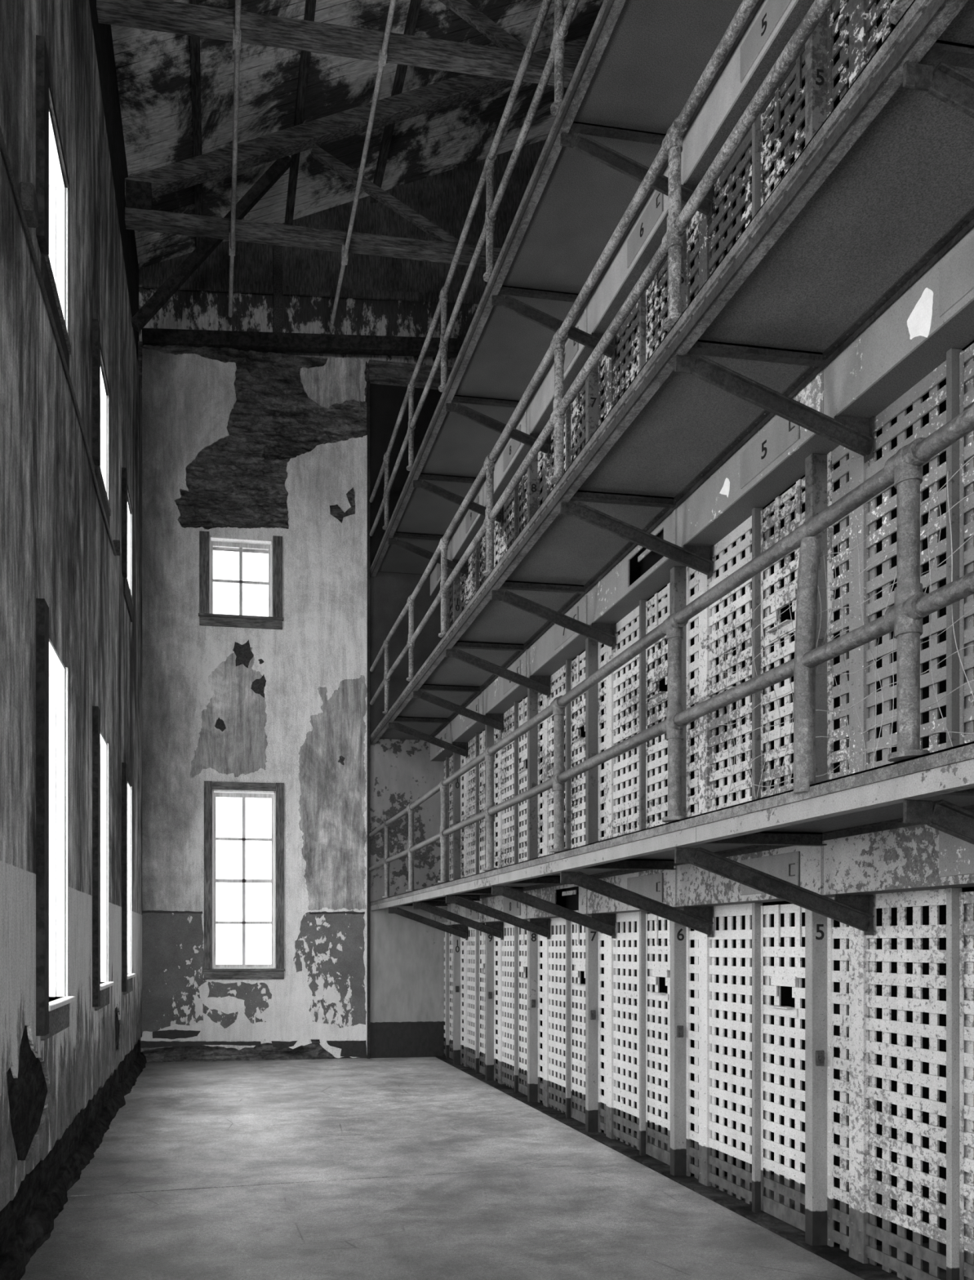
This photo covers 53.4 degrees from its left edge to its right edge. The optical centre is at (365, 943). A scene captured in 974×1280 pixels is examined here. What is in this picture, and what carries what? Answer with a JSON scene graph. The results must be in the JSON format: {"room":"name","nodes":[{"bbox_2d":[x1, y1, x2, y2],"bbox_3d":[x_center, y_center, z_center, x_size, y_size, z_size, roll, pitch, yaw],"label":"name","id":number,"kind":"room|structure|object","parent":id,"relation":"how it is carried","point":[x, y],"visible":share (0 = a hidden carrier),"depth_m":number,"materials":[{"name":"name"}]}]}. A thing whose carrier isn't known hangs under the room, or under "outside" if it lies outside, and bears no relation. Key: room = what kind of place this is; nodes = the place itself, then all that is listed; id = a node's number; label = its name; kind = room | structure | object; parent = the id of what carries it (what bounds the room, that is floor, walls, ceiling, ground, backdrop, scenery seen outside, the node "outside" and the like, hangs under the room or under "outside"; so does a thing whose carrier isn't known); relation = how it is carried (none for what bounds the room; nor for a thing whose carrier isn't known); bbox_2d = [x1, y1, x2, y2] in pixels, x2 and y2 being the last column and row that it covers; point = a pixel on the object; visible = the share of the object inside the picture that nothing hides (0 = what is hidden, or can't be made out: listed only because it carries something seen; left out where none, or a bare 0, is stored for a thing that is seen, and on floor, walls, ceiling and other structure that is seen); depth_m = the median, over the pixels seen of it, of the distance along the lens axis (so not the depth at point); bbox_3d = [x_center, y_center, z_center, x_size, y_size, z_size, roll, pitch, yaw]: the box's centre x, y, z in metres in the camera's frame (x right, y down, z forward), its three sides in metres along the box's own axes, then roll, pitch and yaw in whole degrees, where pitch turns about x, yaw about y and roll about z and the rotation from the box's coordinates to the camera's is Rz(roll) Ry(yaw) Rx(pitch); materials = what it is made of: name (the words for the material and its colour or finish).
{"room":"prison interior","nodes":[
{"label":"prison interior","id":0,"kind":"room"},
{"bbox_2d":[0,0,142,1256],"bbox_3d":[-1.694,-2.775,3.455,0.320,9.150,19.950,0,0,-9],"label":"wall","id":1,"kind":"structure","parent":0,"point":[55,547],"depth_m":6.20,"materials":[{"name":"paint"}]},
{"bbox_2d":[35,35,71,378],"bbox_3d":[-2.020,-4.385,5.780,0.335,1.310,1.085,0,0,-9],"label":"window","id":2,"kind":"structure","parent":1,"relation":"in","point":[52,188],"depth_m":5.83,"materials":[{"name":"glass"}]},
{"bbox_2d":[35,598,75,1040],"bbox_3d":[-2.017,-0.675,5.793,0.345,2.450,1.110,0,0,-9],"label":"window","id":3,"kind":"structure","parent":1,"relation":"in","point":[52,1017],"depth_m":5.97,"materials":[{"name":"glass"}]},
{"bbox_2d":[0,125,121,555],"bbox_3d":[-1.748,-3.748,5.061,0.070,0.243,8.540,0,0,-9],"label":"conduit","id":4,"kind":"object","parent":1,"relation":"attached to","point":[27,203],"visible":1,"depth_m":5.04,"materials":[{"name":"metal"}]},
{"bbox_2d":[0,1053,146,1279],"bbox_3d":[-1.482,1.520,3.374,0.115,0.160,19.125,0,0,-9],"label":"baseboard","id":5,"kind":"structure","parent":1,"relation":"attached to","point":[39,1225],"depth_m":5.81,"materials":[{"name":"stone"}]},
{"bbox_2d":[92,318,111,533],"bbox_3d":[-2.393,-4.385,8.171,0.335,1.310,1.085,0,0,-9],"label":"window","id":6,"kind":"structure","parent":1,"relation":"in","point":[100,388],"depth_m":7.97,"materials":[{"name":"glass"}]},
{"bbox_2d":[92,706,114,1010],"bbox_3d":[-2.390,-0.675,8.184,0.345,2.450,1.110,0,0,-9],"label":"window","id":7,"kind":"structure","parent":1,"relation":"in","point":[100,992],"depth_m":7.73,"materials":[{"name":"glass"}]},
{"bbox_2d":[88,0,138,360],"bbox_3d":[-1.813,-8.265,3.436,0.440,1.830,19.350,0,0,-9],"label":"beam","id":8,"kind":"structure","parent":1,"relation":"attached to","point":[103,38],"depth_m":10.00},
{"bbox_2d":[121,467,133,622],"bbox_3d":[-2.767,-4.385,10.562,0.335,1.310,1.085,0,0,-9],"label":"window","id":9,"kind":"structure","parent":1,"relation":"in","point":[126,517],"depth_m":10.23,"materials":[{"name":"glass"}]},
{"bbox_2d":[121,762,135,995],"bbox_3d":[-2.764,-0.675,10.575,0.345,2.450,1.110,0,0,-9],"label":"window","id":10,"kind":"structure","parent":1,"relation":"in","point":[126,790],"depth_m":10.14,"materials":[{"name":"glass"}]},
{"bbox_2d":[137,341,368,1062],"bbox_3d":[-1.758,-3.163,13.251,3.580,9.926,0.474,0,0,-9],"label":"wall","id":11,"kind":"structure","parent":0,"point":[251,444],"depth_m":13.08,"materials":[{"name":"paint"}]},
{"bbox_2d":[198,530,283,629],"bbox_3d":[-1.710,-4.935,13.106,1.150,1.270,0.275,0,0,-9],"label":"window","id":12,"kind":"structure","parent":11,"relation":"in","point":[246,575],"depth_m":13.13,"materials":[{"name":"glass"}]},
{"bbox_2d":[202,781,284,979],"bbox_3d":[-1.671,-0.853,13.112,1.110,2.685,0.275,0,0,-9],"label":"window","id":13,"kind":"structure","parent":11,"relation":"in","point":[239,826],"depth_m":13.15,"materials":[{"name":"glass"}]},
{"bbox_2d":[142,328,463,357],"bbox_3d":[-0.147,-8.330,13.307,5.791,0.568,0.150,0,0,-9],"label":"beam","id":14,"kind":"structure","parent":11,"relation":"on","point":[258,341],"depth_m":13.13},
{"bbox_2d":[273,222,282,332],"bbox_3d":[-1.216,-9.100,13.211,0.120,1.600,0.140,0,0,-9],"label":"post","id":15,"kind":"object","parent":14,"relation":"on","point":[277,250],"visible":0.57,"depth_m":13.14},
{"bbox_2d":[366,381,370,1058],"bbox_3d":[0.037,-3.100,13.298,0.042,9.400,0.055,0,0,-9],"label":"trim","id":16,"kind":"structure","parent":11,"relation":"attached to","point":[368,384],"depth_m":13.27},
{"bbox_2d":[138,286,478,367],"bbox_3d":[-0.232,-8.475,13.527,6.680,1.550,0.024,0,0,-9],"label":"wall","id":17,"kind":"structure","parent":0,"point":[190,309],"depth_m":13.45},
{"bbox_2d":[138,138,546,303],"bbox_3d":[-0.223,-10.462,13.472,6.683,3.064,0.090,0,0,-9],"label":"boards","id":18,"kind":"object","parent":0,"point":[445,198],"visible":0.39,"depth_m":13.53,"materials":[{"name":"wood"}]},
{"bbox_2d":[111,0,603,268],"bbox_3d":[1.220,-10.456,3.910,7.180,3.210,19.950,0,0,-9],"label":"ceiling","id":19,"kind":"structure","parent":0,"point":[153,67],"depth_m":11.47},
{"bbox_2d":[188,0,203,247],"bbox_3d":[-0.781,-9.456,3.572,0.100,0.140,19.300,0,0,-9],"label":"rafter","id":20,"kind":"structure","parent":19,"relation":"attached to","point":[194,40],"depth_m":10.75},
{"bbox_2d":[284,0,315,225],"bbox_3d":[0.414,-9.984,3.759,0.100,0.140,19.300,0,0,-9],"label":"rafter","id":21,"kind":"structure","parent":19,"relation":"attached to","point":[310,5],"depth_m":11.34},
{"bbox_2d":[370,0,422,202],"bbox_3d":[1.610,-10.511,3.946,0.100,0.140,19.300,0,0,-9],"label":"rafter","id":22,"kind":"structure","parent":19,"relation":"attached to","point":[415,5],"depth_m":11.71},
{"bbox_2d":[370,572,422,666],"bbox_3d":[0.422,-4.518,13.416,0.720,1.323,0.080,0,0,-9],"label":"wall panel","id":23,"kind":"object","parent":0,"point":[391,593],"depth_m":13.35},
{"bbox_2d":[370,738,444,832],"bbox_3d":[0.585,-2.202,13.442,1.049,1.306,0.080,0,0,-9],"label":"wall panel","id":24,"kind":"object","parent":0,"point":[404,773],"depth_m":13.38,"materials":[{"name":"paint"}]},
{"bbox_2d":[368,359,452,389],"bbox_3d":[1.397,-7.960,13.721,2.800,0.320,0.420,0,0,-9],"label":"wall","id":25,"kind":"structure","parent":0,"point":[380,372],"depth_m":13.36,"materials":[{"name":"stone"}]},
{"bbox_2d":[370,906,463,1057],"bbox_3d":[1.420,0.635,13.572,2.800,2.330,0.080,0,0,-9],"label":"wall","id":26,"kind":"structure","parent":0,"point":[407,959],"depth_m":13.40,"materials":[{"name":"paint"}]},
{"bbox_2d":[413,791,440,845],"bbox_3d":[0.860,-1.759,13.485,0.375,0.764,0.080,0,0,-9],"label":"wall panel","id":27,"kind":"object","parent":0,"point":[427,815],"depth_m":13.45,"materials":[{"name":"paint"}]},
{"bbox_2d":[413,839,440,889],"bbox_3d":[0.860,-1.111,13.485,0.375,0.705,0.080,0,0,-9],"label":"wall panel","id":28,"kind":"object","parent":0,"point":[427,860],"depth_m":13.45,"materials":[{"name":"paint"}]},
{"bbox_2d":[413,600,442,675],"bbox_3d":[0.871,-4.290,13.486,0.399,1.063,0.080,0,0,-9],"label":"wall panel","id":29,"kind":"object","parent":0,"point":[428,638],"depth_m":13.45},
{"bbox_2d":[20,1056,946,1279],"bbox_3d":[1.260,1.825,3.917,6.700,0.450,19.950,0,0,-9],"label":"floor","id":30,"kind":"structure","parent":0,"point":[415,1168],"depth_m":5.97,"materials":[{"name":"concrete"}]},
{"bbox_2d":[502,497,542,1081],"bbox_3d":[2.365,-1.800,11.187,1.670,6.800,0.030,0,0,-9],"label":"wall","id":31,"kind":"structure","parent":0,"point":[513,498],"depth_m":11.07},
{"bbox_2d":[552,426,604,1103],"bbox_3d":[2.600,-1.800,9.682,1.670,6.800,0.030,0,0,-9],"label":"wall","id":32,"kind":"structure","parent":0,"point":[560,900],"depth_m":9.59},
{"bbox_2d":[462,17,835,576],"bbox_3d":[3.437,-5.190,4.156,1.725,0.020,19.150,0,0,-9],"label":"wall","id":33,"kind":"structure","parent":0,"point":[793,98],"depth_m":6.38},
{"bbox_2d":[370,0,763,577],"bbox_3d":[2.062,-5.161,3.941,1.059,0.122,19.150,0,0,-9],"label":"gallery","id":34,"kind":"object","parent":33,"relation":"attached to","point":[640,62],"visible":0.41,"depth_m":6.83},
{"bbox_2d":[388,531,467,576],"bbox_3d":[0.790,-4.939,12.130,1.027,0.497,0.095,0,0,-9],"label":"bracket","id":35,"kind":"object","parent":34,"relation":"attached to","point":[400,543],"visible":0.88,"depth_m":12.10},
{"bbox_2d":[413,473,502,524],"bbox_3d":[1.026,-4.939,10.626,1.027,0.497,0.095,0,0,-9],"label":"bracket","id":36,"kind":"object","parent":34,"relation":"attached to","point":[426,486],"visible":0.84,"depth_m":10.59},
{"bbox_2d":[368,0,578,536],"bbox_3d":[1.531,-5.694,3.934,0.104,0.944,18.800,0,0,-9],"label":"gallery railing","id":37,"kind":"object","parent":34,"relation":"on","point":[562,20],"visible":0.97,"depth_m":7.49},
{"bbox_2d":[445,395,550,457],"bbox_3d":[1.261,-4.939,9.121,1.027,0.497,0.095,0,0,-9],"label":"bracket","id":38,"kind":"object","parent":34,"relation":"attached to","point":[476,416],"visible":0.88,"depth_m":9.09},
{"bbox_2d":[491,284,615,361],"bbox_3d":[1.496,-4.939,7.616,1.027,0.497,0.095,0,0,-9],"label":"bracket","id":39,"kind":"object","parent":34,"relation":"attached to","point":[509,303],"visible":0.84,"depth_m":7.58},
{"bbox_2d":[560,120,713,221],"bbox_3d":[1.731,-4.939,6.111,1.027,0.497,0.095,0,0,-9],"label":"bracket","id":40,"kind":"object","parent":34,"relation":"attached to","point":[583,144],"visible":0.88,"depth_m":6.08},
{"bbox_2d":[617,329,693,1133],"bbox_3d":[2.836,-1.800,8.177,1.670,6.800,0.030,0,0,-9],"label":"wall","id":41,"kind":"structure","parent":0,"point":[662,686],"depth_m":8.10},
{"bbox_2d":[525,340,973,697],"bbox_3d":[3.437,-2.865,4.156,1.725,0.020,19.150,0,0,-9],"label":"floor","id":42,"kind":"structure","parent":0,"point":[636,574],"depth_m":6.32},
{"bbox_2d":[461,520,496,608],"bbox_3d":[1.337,-3.882,11.751,0.122,2.015,1.523,0,0,-9],"label":"cell","id":43,"kind":"object","parent":42,"relation":"on","point":[477,559],"visible":0.16,"depth_m":11.65,"materials":[{"name":"paint"}]},
{"bbox_2d":[450,483,484,560],"bbox_3d":[1.302,-5.038,11.523,0.226,0.296,1.519,0,0,-9],"label":"wall panel","id":44,"kind":"object","parent":43,"relation":"on","point":[472,522],"visible":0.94,"depth_m":11.54,"materials":[{"name":"paint"}]},
{"bbox_2d":[495,451,540,562],"bbox_3d":[1.572,-3.882,10.246,0.122,2.015,1.523,0,0,-9],"label":"cell","id":45,"kind":"object","parent":42,"relation":"on","point":[532,494],"visible":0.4,"depth_m":10.12,"materials":[{"name":"paint"}]},
{"bbox_2d":[483,407,539,506],"bbox_3d":[1.538,-5.038,10.018,0.226,0.296,1.519,0,0,-9],"label":"wall panel","id":46,"kind":"object","parent":45,"relation":"on","point":[513,453],"visible":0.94,"depth_m":9.88,"materials":[{"name":"paint"}]},
{"bbox_2d":[539,359,601,502],"bbox_3d":[1.807,-3.882,8.742,0.122,2.015,1.523,0,0,-9],"label":"cell","id":47,"kind":"object","parent":42,"relation":"on","point":[590,393],"visible":0.24,"depth_m":8.47,"materials":[{"name":"paint"}]},
{"bbox_2d":[527,360,554,435],"label":"wall panel","id":48,"kind":"object","parent":47,"relation":"on","point":[540,405],"depth_m":8.88,"materials":[{"name":"paint"}]},
{"bbox_2d":[564,337,593,395],"label":"wall panel","id":49,"kind":"object","parent":47,"relation":"on","point":[576,354],"depth_m":8.10,"materials":[{"name":"paint"}]},
{"bbox_2d":[600,222,690,418],"bbox_3d":[2.042,-3.882,7.237,0.122,2.015,1.523,0,0,-9],"label":"cell","id":50,"kind":"object","parent":42,"relation":"on","point":[610,369],"visible":0.21,"depth_m":7.13,"materials":[{"name":"paint"}]},
{"bbox_2d":[587,164,697,334],"bbox_3d":[2.008,-5.038,7.009,0.226,0.296,1.519,0,0,-9],"label":"wall panel","id":51,"kind":"object","parent":50,"relation":"on","point":[644,237],"visible":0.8,"depth_m":6.97,"materials":[{"name":"paint"}]},
{"bbox_2d":[370,0,973,743],"bbox_3d":[2.062,-2.836,3.941,1.059,0.122,19.150,0,0,-9],"label":"gallery","id":52,"kind":"object","parent":42,"relation":"attached to","point":[883,188],"visible":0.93,"depth_m":4.28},
{"bbox_2d":[388,716,467,758],"bbox_3d":[0.790,-2.614,12.130,1.027,0.497,0.095,0,0,-9],"label":"bracket","id":53,"kind":"object","parent":52,"relation":"attached to","point":[459,748],"visible":0.96,"depth_m":12.11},
{"bbox_2d":[413,684,502,732],"bbox_3d":[1.026,-2.614,10.626,1.027,0.497,0.095,0,0,-9],"label":"bracket","id":54,"kind":"object","parent":52,"relation":"attached to","point":[495,721],"visible":0.95,"depth_m":10.61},
{"bbox_2d":[445,640,550,697],"bbox_3d":[1.261,-2.614,9.121,1.027,0.497,0.095,0,0,-9],"label":"bracket","id":55,"kind":"object","parent":52,"relation":"attached to","point":[540,684],"visible":0.94,"depth_m":9.10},
{"bbox_2d":[491,580,615,650],"bbox_3d":[1.496,-2.614,7.616,1.027,0.497,0.095,0,0,-9],"label":"bracket","id":56,"kind":"object","parent":52,"relation":"attached to","point":[604,633],"visible":0.95,"depth_m":7.60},
{"bbox_2d":[560,489,713,579],"bbox_3d":[1.731,-2.614,6.111,1.027,0.497,0.095,0,0,-9],"label":"bracket","id":57,"kind":"object","parent":52,"relation":"attached to","point":[700,558],"visible":0.98,"depth_m":6.09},
{"bbox_2d":[369,0,913,714],"bbox_3d":[1.531,-3.361,3.934,0.104,0.929,18.800,0,0,-9],"label":"gallery railing","id":58,"kind":"object","parent":52,"relation":"on","point":[677,221],"visible":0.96,"depth_m":4.99,"materials":[{"name":"metal"}]},
{"bbox_2d":[674,339,874,462],"bbox_3d":[1.967,-2.614,4.607,1.027,0.497,0.095,0,0,-9],"label":"bracket","id":59,"kind":"object","parent":52,"relation":"attached to","point":[855,434],"visible":0.98,"depth_m":4.59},
{"bbox_2d":[902,39,973,118],"bbox_3d":[2.202,-2.614,3.102,1.027,0.497,0.095,0,0,-9],"label":"bracket","id":60,"kind":"object","parent":52,"relation":"attached to","point":[946,82],"visible":0.88,"depth_m":3.03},
{"bbox_2d":[688,4,833,297],"bbox_3d":[2.278,-3.882,5.732,0.122,2.015,1.523,0,0,-9],"label":"cell","id":61,"kind":"object","parent":42,"relation":"on","point":[816,71],"visible":0.34,"depth_m":5.59,"materials":[{"name":"paint"}]},
{"bbox_2d":[680,0,835,186],"bbox_3d":[2.244,-5.038,5.504,0.226,0.296,1.519,0,0,-9],"label":"wall panel","id":62,"kind":"object","parent":61,"relation":"on","point":[775,22],"visible":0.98,"depth_m":5.52,"materials":[{"name":"paint"}]},
{"bbox_2d":[831,0,891,102],"bbox_3d":[2.513,-3.882,4.228,0.122,2.015,1.523,0,0,-9],"label":"cell","id":63,"kind":"object","parent":42,"relation":"on","point":[859,48],"visible":0.15,"depth_m":4.78,"materials":[{"name":"paint"}]},
{"bbox_2d":[693,189,835,1176],"bbox_3d":[3.071,-1.800,6.673,1.670,6.800,0.030,0,0,-9],"label":"wall","id":64,"kind":"structure","parent":0,"point":[786,999],"depth_m":6.61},
{"bbox_2d":[835,0,973,1246],"bbox_3d":[3.306,-1.800,5.168,1.670,6.800,0.030,0,0,-9],"label":"wall","id":65,"kind":"structure","parent":0,"point":[926,418],"depth_m":5.09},
{"bbox_2d":[435,1055,907,1279],"bbox_3d":[1.841,1.591,8.490,0.180,0.018,10.093,0,0,-9],"label":"curb","id":66,"kind":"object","parent":65,"relation":"attached to","point":[835,1255],"depth_m":5.98,"materials":[{"name":"concrete"}]},
{"bbox_2d":[444,925,462,1064],"bbox_3d":[1.143,0.680,12.990,0.122,1.840,0.985,0,0,-9],"label":"cell","id":67,"kind":"object","parent":66,"relation":"on","point":[453,944],"visible":0.94,"depth_m":12.55,"materials":[{"name":"white paint"}]},
{"bbox_2d":[461,922,496,1080],"bbox_3d":[1.337,0.680,11.751,0.122,1.840,1.523,0,0,-9],"label":"cell","id":68,"kind":"object","parent":66,"relation":"on","point":[482,983],"visible":0.98,"depth_m":11.63,"materials":[{"name":"white paint"}]},
{"bbox_2d":[495,919,540,1102],"bbox_3d":[1.572,0.680,10.246,0.122,1.840,1.523,0,0,-9],"label":"cell","id":69,"kind":"object","parent":66,"relation":"on","point":[531,961],"visible":0.97,"depth_m":10.12,"materials":[{"name":"white paint"}]},
{"bbox_2d":[539,915,601,1133],"bbox_3d":[1.807,0.680,8.742,0.122,1.840,1.523,0,0,-9],"label":"cell","id":70,"kind":"object","parent":66,"relation":"on","point":[590,1025],"visible":0.95,"depth_m":8.62,"materials":[{"name":"white paint"}]},
{"bbox_2d":[527,884,591,918],"bbox_3d":[1.775,-0.388,8.514,0.222,0.296,1.519,0,0,-9],"label":"wall panel","id":71,"kind":"object","parent":70,"relation":"on","point":[576,897],"visible":0.63,"depth_m":8.47,"materials":[{"name":"paint"}]},
{"bbox_2d":[600,908,690,1176],"bbox_3d":[2.042,0.680,7.237,0.122,1.840,1.523,0,0,-9],"label":"cell","id":72,"kind":"object","parent":66,"relation":"on","point":[677,1060],"visible":0.94,"depth_m":7.11,"materials":[{"name":"white paint"}]},
{"bbox_2d":[587,865,683,913],"bbox_3d":[2.008,-0.388,7.009,0.226,0.296,1.519,0,0,-9],"label":"wall panel","id":73,"kind":"object","parent":72,"relation":"on","point":[660,886],"visible":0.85,"depth_m":6.77,"materials":[{"name":"paint"}]},
{"bbox_2d":[688,897,833,1247],"bbox_3d":[2.278,0.680,5.732,0.122,1.840,1.523,0,0,-9],"label":"cell","id":74,"kind":"object","parent":66,"relation":"on","point":[817,1223],"visible":0.94,"depth_m":5.59,"materials":[{"name":"white paint"}]},
{"bbox_2d":[676,840,834,906],"bbox_3d":[2.244,-0.388,5.504,0.226,0.296,1.519,0,0,-9],"label":"wall panel","id":75,"kind":"object","parent":74,"relation":"on","point":[802,866],"visible":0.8,"depth_m":5.35,"materials":[{"name":"paint"}]},
{"bbox_2d":[831,888,973,1279],"bbox_3d":[2.513,0.680,4.228,0.122,1.840,1.523,0,0,-9],"label":"cell","id":76,"kind":"object","parent":66,"relation":"on","point":[958,930],"visible":0.98,"depth_m":4.42,"materials":[{"name":"white paint"}]},
{"bbox_2d":[823,824,973,894],"bbox_3d":[2.479,-0.388,3.999,0.226,0.296,1.519,0,0,-9],"label":"wall panel","id":77,"kind":"object","parent":76,"relation":"on","point":[919,857],"visible":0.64,"depth_m":4.23,"materials":[{"name":"paint"}]},
{"bbox_3d":[3.437,-0.540,4.156,1.725,0.020,19.150,0,0,-9],"label":"floor","id":78,"kind":"structure","parent":0,"visible":0},
{"bbox_2d":[461,724,496,877],"bbox_3d":[1.337,-1.558,11.751,0.122,2.015,1.523,0,0,-9],"label":"cell","id":79,"kind":"object","parent":78,"relation":"on","point":[478,744],"visible":0.44,"depth_m":11.64,"materials":[{"name":"paint"}]},
{"bbox_2d":[450,690,485,743],"bbox_3d":[1.302,-2.713,11.523,0.226,0.296,1.519,0,0,-9],"label":"wall panel","id":80,"kind":"object","parent":79,"relation":"on","point":[463,729],"visible":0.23,"depth_m":11.59,"materials":[{"name":"grey paint"}]},
{"bbox_2d":[495,688,540,868],"bbox_3d":[1.572,-1.558,10.246,0.122,2.015,1.523,0,0,-9],"label":"cell","id":81,"kind":"object","parent":78,"relation":"on","point":[532,806],"visible":0.65,"depth_m":10.12,"materials":[{"name":"paint"}]},
{"bbox_2d":[483,648,527,715],"bbox_3d":[1.538,-2.713,10.018,0.226,0.296,1.519,0,0,-9],"label":"wall panel","id":82,"kind":"object","parent":81,"relation":"on","point":[500,695],"visible":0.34,"depth_m":10.07,"materials":[{"name":"grey paint"}]},
{"bbox_2d":[539,637,601,857],"bbox_3d":[1.807,-1.558,8.742,0.122,2.015,1.523,0,0,-9],"label":"cell","id":83,"kind":"object","parent":78,"relation":"on","point":[590,793],"visible":0.66,"depth_m":8.53,"materials":[{"name":"paint"}]},
{"bbox_2d":[527,591,587,678],"bbox_3d":[1.773,-2.713,8.514,0.226,0.296,1.519,0,0,-9],"label":"wall panel","id":84,"kind":"object","parent":83,"relation":"on","point":[549,652],"visible":0.67,"depth_m":8.54,"materials":[{"name":"grey paint"}]},
{"bbox_2d":[600,566,690,840],"bbox_3d":[2.042,-1.558,7.237,0.122,2.015,1.523,0,0,-9],"label":"cell","id":85,"kind":"object","parent":78,"relation":"on","point":[677,591],"visible":0.54,"depth_m":7.13,"materials":[{"name":"paint"}]},
{"bbox_2d":[587,507,686,626],"bbox_3d":[2.010,-2.713,7.009,0.222,0.296,1.519,0,0,-9],"label":"wall panel","id":86,"kind":"object","parent":85,"relation":"on","point":[611,598],"visible":0.75,"depth_m":7.04,"materials":[{"name":"grey paint"}]},
{"bbox_2d":[370,741,973,911],"bbox_3d":[2.062,-0.513,3.941,1.059,0.117,19.150,0,0,-9],"label":"gallery","id":87,"kind":"object","parent":78,"relation":"attached to","point":[871,800],"visible":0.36,"depth_m":4.07,"materials":[{"name":"paint"}]},
{"bbox_2d":[444,752,462,880],"bbox_3d":[1.143,-1.558,12.990,0.122,2.015,0.985,0,0,-9],"label":"cell","id":88,"kind":"object","parent":87,"relation":"on","point":[452,764],"visible":0.71,"depth_m":12.54,"materials":[{"name":"paint"}]},
{"bbox_2d":[413,894,502,939],"bbox_3d":[1.026,-0.288,10.626,1.027,0.497,0.095,0,0,-9],"label":"bracket","id":89,"kind":"object","parent":87,"relation":"attached to","point":[495,929],"visible":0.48,"depth_m":10.62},
{"bbox_2d":[445,887,550,939],"bbox_3d":[1.261,-0.288,9.121,1.027,0.497,0.095,0,0,-9],"label":"bracket","id":90,"kind":"object","parent":87,"relation":"attached to","point":[541,926],"visible":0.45,"depth_m":9.11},
{"bbox_2d":[491,875,615,938],"bbox_3d":[1.496,-0.288,7.616,1.027,0.497,0.095,0,0,-9],"label":"bracket","id":91,"kind":"object","parent":87,"relation":"attached to","point":[605,923],"visible":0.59,"depth_m":7.60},
{"bbox_2d":[560,858,713,937],"bbox_3d":[1.731,-0.288,6.111,1.027,0.497,0.095,0,0,-9],"label":"bracket","id":92,"kind":"object","parent":87,"relation":"attached to","point":[700,919],"visible":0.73,"depth_m":6.10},
{"bbox_2d":[368,404,973,897],"bbox_3d":[1.531,-1.058,3.934,0.111,0.972,18.801,0,0,-9],"label":"gallery railing","id":93,"kind":"object","parent":87,"relation":"on","point":[904,469],"visible":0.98,"depth_m":3.72,"materials":[{"name":"metal"}]},
{"bbox_2d":[674,831,874,935],"bbox_3d":[1.967,-0.288,4.607,1.027,0.497,0.095,0,0,-9],"label":"bracket","id":94,"kind":"object","parent":87,"relation":"attached to","point":[855,911],"visible":0.77,"depth_m":4.60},
{"bbox_2d":[793,536,821,794],"bbox_3d":[1.603,-1.008,3.471,0.072,0.916,0.110,0,0,-9],"label":"pipe","id":95,"kind":"object","parent":87,"relation":"on","point":[804,677],"visible":0.94,"depth_m":3.46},
{"bbox_2d":[715,456,973,806],"bbox_3d":[1.722,-1.000,3.225,0.063,0.841,2.047,0,0,-9],"label":"netting","id":96,"kind":"object","parent":87,"relation":"on","point":[931,498],"visible":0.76,"depth_m":3.38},
{"bbox_2d":[902,787,973,844],"bbox_3d":[2.202,-0.288,3.102,1.027,0.497,0.095,0,0,-9],"label":"bracket","id":97,"kind":"object","parent":87,"relation":"attached to","point":[944,816],"visible":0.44,"depth_m":3.03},
{"bbox_2d":[688,451,833,817],"bbox_3d":[2.278,-1.558,5.732,0.122,2.015,1.523,0,0,-9],"label":"cell","id":98,"kind":"object","parent":78,"relation":"on","point":[816,496],"visible":0.66,"depth_m":5.63,"materials":[{"name":"paint"}]},
{"bbox_2d":[676,368,839,547],"bbox_3d":[2.244,-2.713,5.504,0.226,0.296,1.519,0,0,-9],"label":"wall panel","id":99,"kind":"object","parent":98,"relation":"on","point":[772,460],"visible":0.9,"depth_m":5.42,"materials":[{"name":"grey paint"}]},
{"bbox_2d":[831,342,973,778],"bbox_3d":[2.513,-1.558,4.228,0.122,2.015,1.523,0,0,-9],"label":"cell","id":100,"kind":"object","parent":78,"relation":"on","point":[957,369],"visible":0.62,"depth_m":4.38,"materials":[{"name":"paint"}]},
{"bbox_2d":[823,226,973,418],"bbox_3d":[2.479,-2.711,3.999,0.226,0.300,1.519,0,0,-9],"label":"wall panel","id":101,"kind":"object","parent":100,"relation":"on","point":[912,337],"visible":0.96,"depth_m":4.21,"materials":[{"name":"grey paint"}]},
{"bbox_3d":[4.422,-5.300,4.411,0.300,14.200,19.950,0,0,-9],"label":"wall","id":102,"kind":"structure","parent":0,"visible":0},
{"bbox_2d":[96,0,578,87],"bbox_3d":[0.511,-9.826,8.936,6.104,3.182,0.180,0,0,-9],"label":"roof truss","id":103,"kind":"object","parent":102,"relation":"attached to","point":[504,61],"visible":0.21,"depth_m":8.78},
{"bbox_2d":[330,0,396,324],"bbox_3d":[0.997,-8.282,3.496,0.070,0.177,18.600,0,0,-9],"label":"ceiling pipe","id":104,"kind":"object","parent":103,"relation":"attached to","point":[382,57],"visible":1,"depth_m":9.84,"materials":[{"name":"metal"}]},
{"bbox_2d":[124,35,588,332],"bbox_3d":[0.095,-9.315,11.594,6.104,4.205,0.260,0,0,-9],"label":"roof truss","id":105,"kind":"object","parent":102,"relation":"attached to","point":[140,188],"visible":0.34,"depth_m":11.39,"materials":[{"name":"wood"}]},
{"bbox_2d":[228,0,240,317],"bbox_3d":[-0.327,-8.262,3.289,0.070,0.217,18.600,0,0,-9],"label":"ceiling pipe","id":106,"kind":"object","parent":105,"relation":"attached to","point":[237,30],"visible":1,"depth_m":9.73,"materials":[{"name":"metal"}]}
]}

